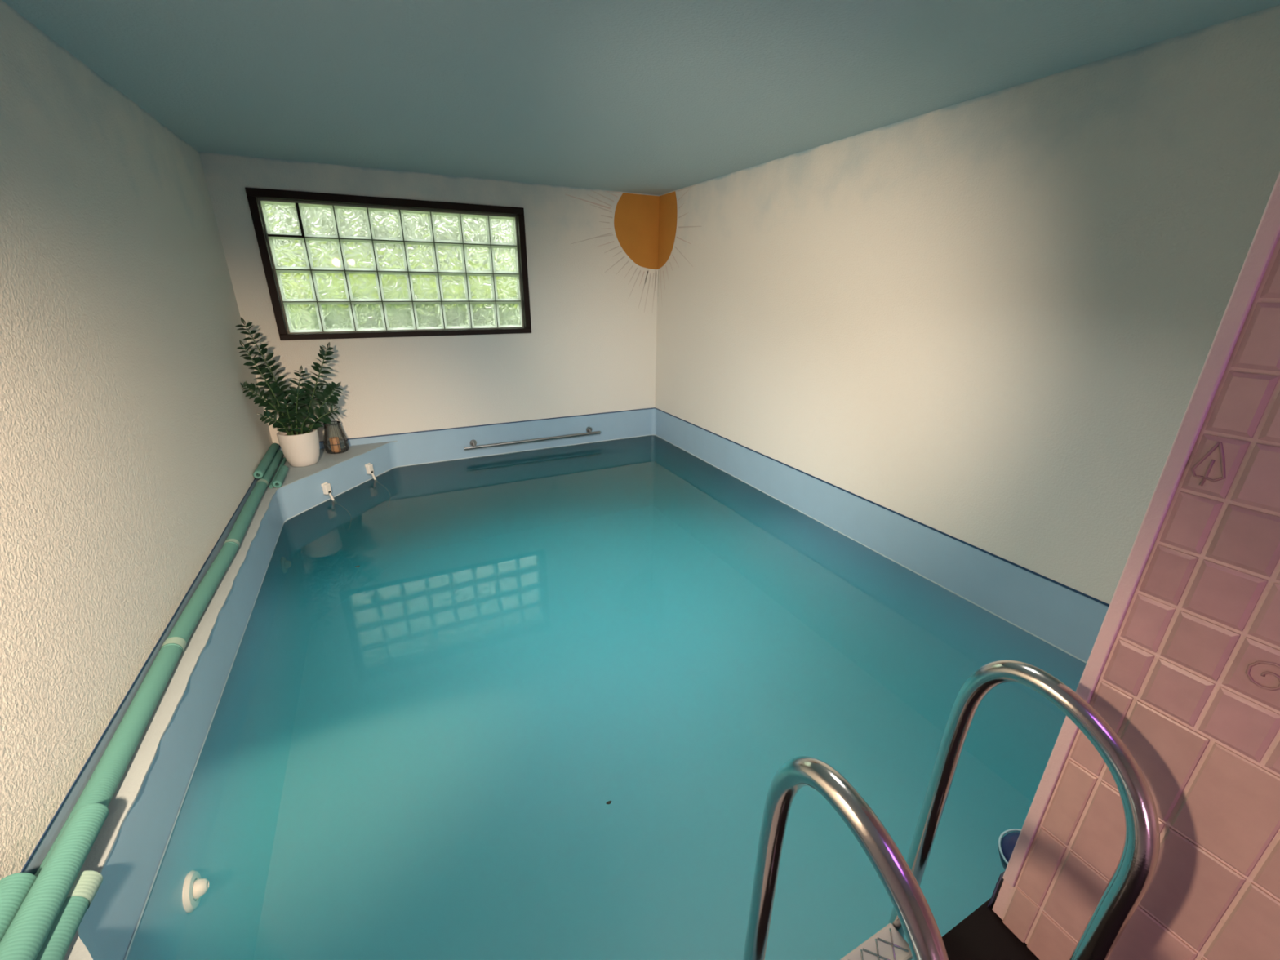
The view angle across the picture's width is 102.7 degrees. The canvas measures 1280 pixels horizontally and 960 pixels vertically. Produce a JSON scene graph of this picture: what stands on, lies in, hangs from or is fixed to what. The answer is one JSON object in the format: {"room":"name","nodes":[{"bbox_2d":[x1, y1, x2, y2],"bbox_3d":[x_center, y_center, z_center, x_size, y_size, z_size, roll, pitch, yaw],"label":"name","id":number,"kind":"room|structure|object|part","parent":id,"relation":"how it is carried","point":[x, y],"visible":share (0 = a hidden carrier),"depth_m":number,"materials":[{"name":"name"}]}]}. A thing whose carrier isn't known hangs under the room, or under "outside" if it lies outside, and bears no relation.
{"room":"indoor swimming pool","nodes":[
{"label":"indoor swimming pool","id":0,"kind":"room"},
{"bbox_2d":[0,0,272,879],"bbox_3d":[-1.712,0.504,1.293,0.200,3.657,7.200,-9,23,-25],"label":"wall","id":1,"kind":"structure","parent":0,"point":[131,438],"depth_m":1.88,"materials":[{"name":"beige paint"}]},
{"bbox_2d":[198,151,659,445],"bbox_3d":[-1.570,-1.080,5.207,4.184,3.857,0.250,-9,23,-25],"label":"wall","id":2,"kind":"structure","parent":0,"point":[590,348],"depth_m":4.95,"materials":[{"name":"beige paint"}]},
{"bbox_2d":[244,186,531,340],"bbox_3d":[-2.075,-1.872,4.576,2.125,1.122,0.175,-9,23,-25],"label":"window","id":3,"kind":"structure","parent":2,"relation":"in","point":[335,266],"depth_m":4.51,"materials":[{"name":"green"}]},
{"bbox_3d":[-2.870,-2.094,4.118,0.256,0.256,0.076,-9,23,-25],"label":"vent frame","id":4,"kind":"part","parent":3,"relation":"part of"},
{"bbox_2d":[564,185,701,311],"bbox_3d":[-0.079,-2.184,4.918,1.019,1.153,0.841,-9,23,-25],"label":"mural","id":5,"kind":"object","parent":2,"relation":"attached to","point":[645,226],"visible":1,"depth_m":5.27,"materials":[{"name":"orange"}]},
{"bbox_2d":[23,408,1108,959],"bbox_3d":[0.022,1.139,2.570,3.783,1.257,7.000,-9,23,-25],"label":"swimming pool","id":6,"kind":"object","parent":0,"point":[418,750],"visible":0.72,"depth_m":3.07,"materials":[{"name":"teal liquid"}]},
{"bbox_2d":[182,870,208,912],"bbox_3d":[-1.485,1.374,1.722,0.048,0.120,0.120,-9,23,-25],"label":"inlet nozzle","id":7,"kind":"object","parent":6,"relation":"attached to","point":[194,886],"visible":1,"depth_m":1.70,"materials":[{"name":"white plastic"}]},
{"bbox_2d":[63,440,397,959],"bbox_3d":[-1.582,0.564,2.458,0.984,0.006,5.400,-9,23,-25],"label":"pool coping","id":8,"kind":"object","parent":6,"relation":"on","point":[130,785],"visible":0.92,"depth_m":1.88},
{"bbox_2d":[35,870,102,959],"bbox_3d":[-1.194,1.102,0.933,0.074,0.068,0.765,-9,23,-25],"label":"noodle","id":9,"kind":"object","parent":8,"relation":"on","point":[86,884],"visible":0.71,"depth_m":1.17,"materials":[{"name":"teal plastic"}]},
{"bbox_2d":[0,803,109,959],"bbox_3d":[-1.240,1.020,0.963,0.071,0.068,0.908,-9,23,-25],"label":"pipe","id":10,"kind":"object","parent":9,"relation":"on","point":[27,933],"visible":1,"depth_m":1.16,"materials":[{"name":"teal plastic"}]},
{"bbox_2d":[35,644,182,876],"bbox_3d":[-1.463,0.966,1.286,0.081,0.069,1.781,-9,23,-25],"label":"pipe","id":11,"kind":"object","parent":8,"relation":"on","point":[100,788],"visible":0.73,"depth_m":1.62,"materials":[{"name":"teal plastic"}]},
{"bbox_2d":[0,872,36,942],"bbox_3d":[-1.271,1.052,0.866,0.069,0.068,0.753,-9,23,-25],"label":"noodle","id":12,"kind":"object","parent":11,"relation":"on","point":[15,887],"visible":0.75,"depth_m":1.14,"materials":[{"name":"teal plastic"}]},
{"bbox_2d":[159,542,237,653],"bbox_3d":[-2.063,0.529,2.429,0.074,0.072,0.946,-9,23,-24],"label":"noodle","id":13,"kind":"object","parent":8,"relation":"on","point":[184,628],"visible":0.88,"depth_m":2.33,"materials":[{"name":"teal plastic"}]},
{"bbox_2d":[222,479,268,550],"bbox_3d":[-2.515,0.200,3.286,0.074,0.072,1.104,-10,23,-25],"label":"noodle","id":14,"kind":"object","parent":8,"relation":"on","point":[236,535],"visible":0.84,"depth_m":3.19,"materials":[{"name":"teal plastic"}]},
{"bbox_2d":[260,449,284,485],"bbox_3d":[-2.932,-0.103,4.078,0.067,0.064,0.794,-9,23,-25],"label":"noodle","id":15,"kind":"object","parent":8,"relation":"on","point":[269,473],"visible":0.66,"depth_m":4.03,"materials":[{"name":"teal plastic"}]},
{"bbox_2d":[253,443,279,478],"bbox_3d":[-2.961,-0.163,4.064,0.060,0.060,0.793,-9,23,-25],"label":"noodle","id":16,"kind":"object","parent":15,"relation":"on","point":[259,473],"visible":1,"depth_m":3.96,"materials":[{"name":"teal plastic"}]},
{"bbox_2d":[268,457,286,488],"bbox_3d":[-2.857,-0.065,4.043,0.027,0.025,0.723,-9,23,-25],"label":"noodle","id":17,"kind":"object","parent":8,"relation":"on","point":[284,459],"visible":0.67,"depth_m":4.03,"materials":[{"name":"teal plastic"}]},
{"bbox_2d":[272,465,288,488],"bbox_3d":[-2.739,-0.029,3.904,0.056,0.055,0.383,-9,23,-25],"label":"noodle","id":18,"kind":"object","parent":8,"relation":"on","point":[277,482],"visible":1,"depth_m":3.84,"materials":[{"name":"teal plastic"}]},
{"bbox_2d":[235,317,342,466],"bbox_3d":[-2.719,-0.684,4.067,0.644,1.170,0.402,-9,23,-25],"label":"potted plant","id":19,"kind":"object","parent":8,"relation":"on","point":[300,444],"visible":1,"depth_m":4.07,"materials":[{"name":"green plant"}]},
{"bbox_3d":[-2.875,-0.522,3.975,0.051,0.454,0.254,8,22,18],"label":"stem","id":20,"kind":"part","parent":19,"relation":"part of","materials":[{"name":"green plant"}]},
{"bbox_3d":[-2.873,-0.662,3.964,0.148,0.722,0.096,-9,23,-25],"label":"stem","id":21,"kind":"part","parent":19,"relation":"part of","materials":[{"name":"green plant"}]},
{"bbox_3d":[-2.883,-0.758,4.003,0.146,0.871,0.040,-9,23,-25],"label":"stem","id":22,"kind":"part","parent":19,"relation":"part of","materials":[{"name":"green plant"}]},
{"bbox_3d":[-2.837,-0.413,4.028,0.042,0.216,0.165,8,22,18],"label":"stem","id":23,"kind":"part","parent":19,"relation":"part of","materials":[{"name":"green plant"}]},
{"bbox_3d":[-2.761,-0.461,4.036,0.017,0.299,0.147,-16,26,-36],"label":"stem","id":24,"kind":"part","parent":19,"relation":"part of","materials":[{"name":"green plant"}]},
{"bbox_3d":[-2.721,-0.510,4.056,0.138,0.378,0.022,10,23,23],"label":"stem","id":25,"kind":"part","parent":19,"relation":"part of","materials":[{"name":"green plant"}]},
{"bbox_3d":[-2.800,-0.269,4.225,0.282,0.280,0.282,-9,23,-25],"label":"pot","id":26,"kind":"part","parent":19,"relation":"part of","materials":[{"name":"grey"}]},
{"bbox_3d":[-2.674,-0.421,4.075,0.182,0.201,0.018,13,24,30],"label":"stem","id":27,"kind":"part","parent":19,"relation":"part of","materials":[{"name":"green plant"}]},
{"bbox_3d":[-2.636,-0.705,4.142,0.310,0.684,0.019,-9,23,-25],"label":"stem","id":28,"kind":"part","parent":19,"relation":"part of","materials":[{"name":"green plant"}]},
{"bbox_3d":[-2.615,-0.456,4.165,0.244,0.208,0.040,-4,21,-11],"label":"stem","id":29,"kind":"part","parent":19,"relation":"part of","materials":[{"name":"green plant"}]},
{"bbox_3d":[-2.600,-0.550,4.157,0.299,0.386,0.066,-9,23,-25],"label":"stem","id":30,"kind":"part","parent":19,"relation":"part of","materials":[{"name":"green plant"}]},
{"bbox_2d":[323,417,349,453],"bbox_3d":[-2.706,-0.393,4.531,0.194,0.297,0.193,-9,23,-25],"label":"glass lantern","id":31,"kind":"object","parent":8,"relation":"on","point":[326,437],"visible":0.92,"depth_m":4.55,"materials":[{"name":"grey metal"}]},
{"bbox_2d":[328,436,341,453],"bbox_3d":[-2.709,-0.318,4.546,0.073,0.140,0.073,-9,23,-25],"label":"pillar candle","id":32,"kind":"object","parent":31,"relation":"in","point":[335,448],"visible":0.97,"depth_m":4.53,"materials":[{"name":"brown wax"}]},
{"bbox_2d":[280,556,291,573],"bbox_3d":[-2.487,0.594,3.604,0.048,0.120,0.120,-9,23,-25],"label":"inlet nozzle","id":33,"kind":"object","parent":6,"relation":"attached to","point":[285,564],"visible":1,"depth_m":3.58,"materials":[{"name":"white plastic"}]},
{"bbox_2d":[320,481,351,529],"bbox_3d":[-2.510,0.226,4.247,0.154,0.437,0.063,-4,21,-11],"label":"clip","id":34,"kind":"object","parent":6,"relation":"attached to","point":[326,489],"visible":1,"depth_m":4.17,"materials":[{"name":"white plastic"}]},
{"bbox_3d":[-2.480,0.305,4.299,0.089,0.252,0.017,-8,22,-22],"label":"cord","id":35,"kind":"part","parent":34,"relation":"part of","materials":[{"name":"teal plastic"}]},
{"bbox_2d":[364,462,391,506],"bbox_3d":[-2.401,0.055,4.702,0.154,0.437,0.063,-4,21,-11],"label":"clip","id":36,"kind":"object","parent":6,"relation":"attached to","point":[369,467],"visible":1,"depth_m":4.63,"materials":[{"name":"white plastic"}]},
{"bbox_2d":[463,426,600,449],"bbox_3d":[-1.122,-0.459,5.490,1.480,0.082,0.068,-9,23,-25],"label":"grab bar","id":37,"kind":"object","parent":6,"relation":"attached to","point":[473,442],"visible":1,"depth_m":5.44,"materials":[{"name":"silver metal"}]},
{"bbox_3d":[-0.380,0.959,3.527,3.671,0.950,4.941,-9,23,-25],"label":"pool water","id":38,"kind":"object","parent":6,"relation":"in","visible":0},
{"bbox_2d":[998,828,1021,870],"bbox_3d":[1.244,1.210,1.612,0.201,0.104,0.201,-9,23,-25],"label":"float","id":39,"kind":"object","parent":38,"relation":"on","point":[1006,844],"visible":0.23,"depth_m":1.64,"materials":[{"name":"blue plastic"}]},
{"bbox_2d":[2,0,1279,195],"bbox_3d":[0.137,-1.564,1.357,4.184,0.200,7.400,-9,23,-25],"label":"ceiling","id":40,"kind":"structure","parent":0,"point":[655,97],"depth_m":2.21,"materials":[{"name":"teal paint"}]},
{"bbox_2d":[654,4,1279,604],"bbox_3d":[1.374,-0.442,3.877,0.200,3.657,4.990,-9,23,-25],"label":"wall","id":41,"kind":"structure","parent":0,"point":[990,322],"depth_m":2.57,"materials":[{"name":"beige paint"}]},
{"bbox_2d":[20,407,1109,872],"bbox_3d":[0.028,0.549,2.347,3.784,0.011,7.000,-9,23,-25],"label":"trim","id":42,"kind":"structure","parent":41,"relation":"attached to","point":[828,483],"depth_m":2.76,"materials":[{"name":"blue"}]},
{"bbox_2d":[991,172,1279,959],"bbox_3d":[2.127,0.840,0.502,1.640,3.657,2.268,-9,23,-25],"label":"wall partition","id":43,"kind":"structure","parent":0,"point":[1183,664],"depth_m":0.88,"materials":[{"name":"pink tile"}]},
{"bbox_3d":[0.429,1.752,-0.042,2.159,0.205,2.272,-9,23,-25],"label":"floor","id":44,"kind":"structure","parent":0,"visible":0},
{"bbox_2d":[942,897,1039,959],"bbox_3d":[0.780,1.338,0.709,0.848,0.045,1.085,-9,23,-25],"label":"floor mat","id":45,"kind":"object","parent":44,"relation":"on","point":[982,935],"visible":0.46,"depth_m":1.24,"materials":[{"name":"black rubber"}]},
{"bbox_2d":[742,659,1159,959],"bbox_3d":[0.560,1.265,1.141,0.625,1.781,0.398,-9,23,-25],"label":"pool ladder","id":46,"kind":"object","parent":45,"relation":"on","point":[912,916],"visible":1,"depth_m":0.92,"materials":[{"name":"silver metal"}]},
{"bbox_3d":[0.315,1.301,1.040,0.043,1.781,0.375,-9,23,-25],"label":"handrail","id":47,"kind":"part","parent":46,"relation":"part of","materials":[{"name":"silver metal"}]},
{"bbox_3d":[0.795,1.222,1.262,0.043,1.781,0.375,-9,23,-25],"label":"handrail","id":48,"kind":"part","parent":46,"relation":"part of","materials":[{"name":"silver metal"}]}
]}

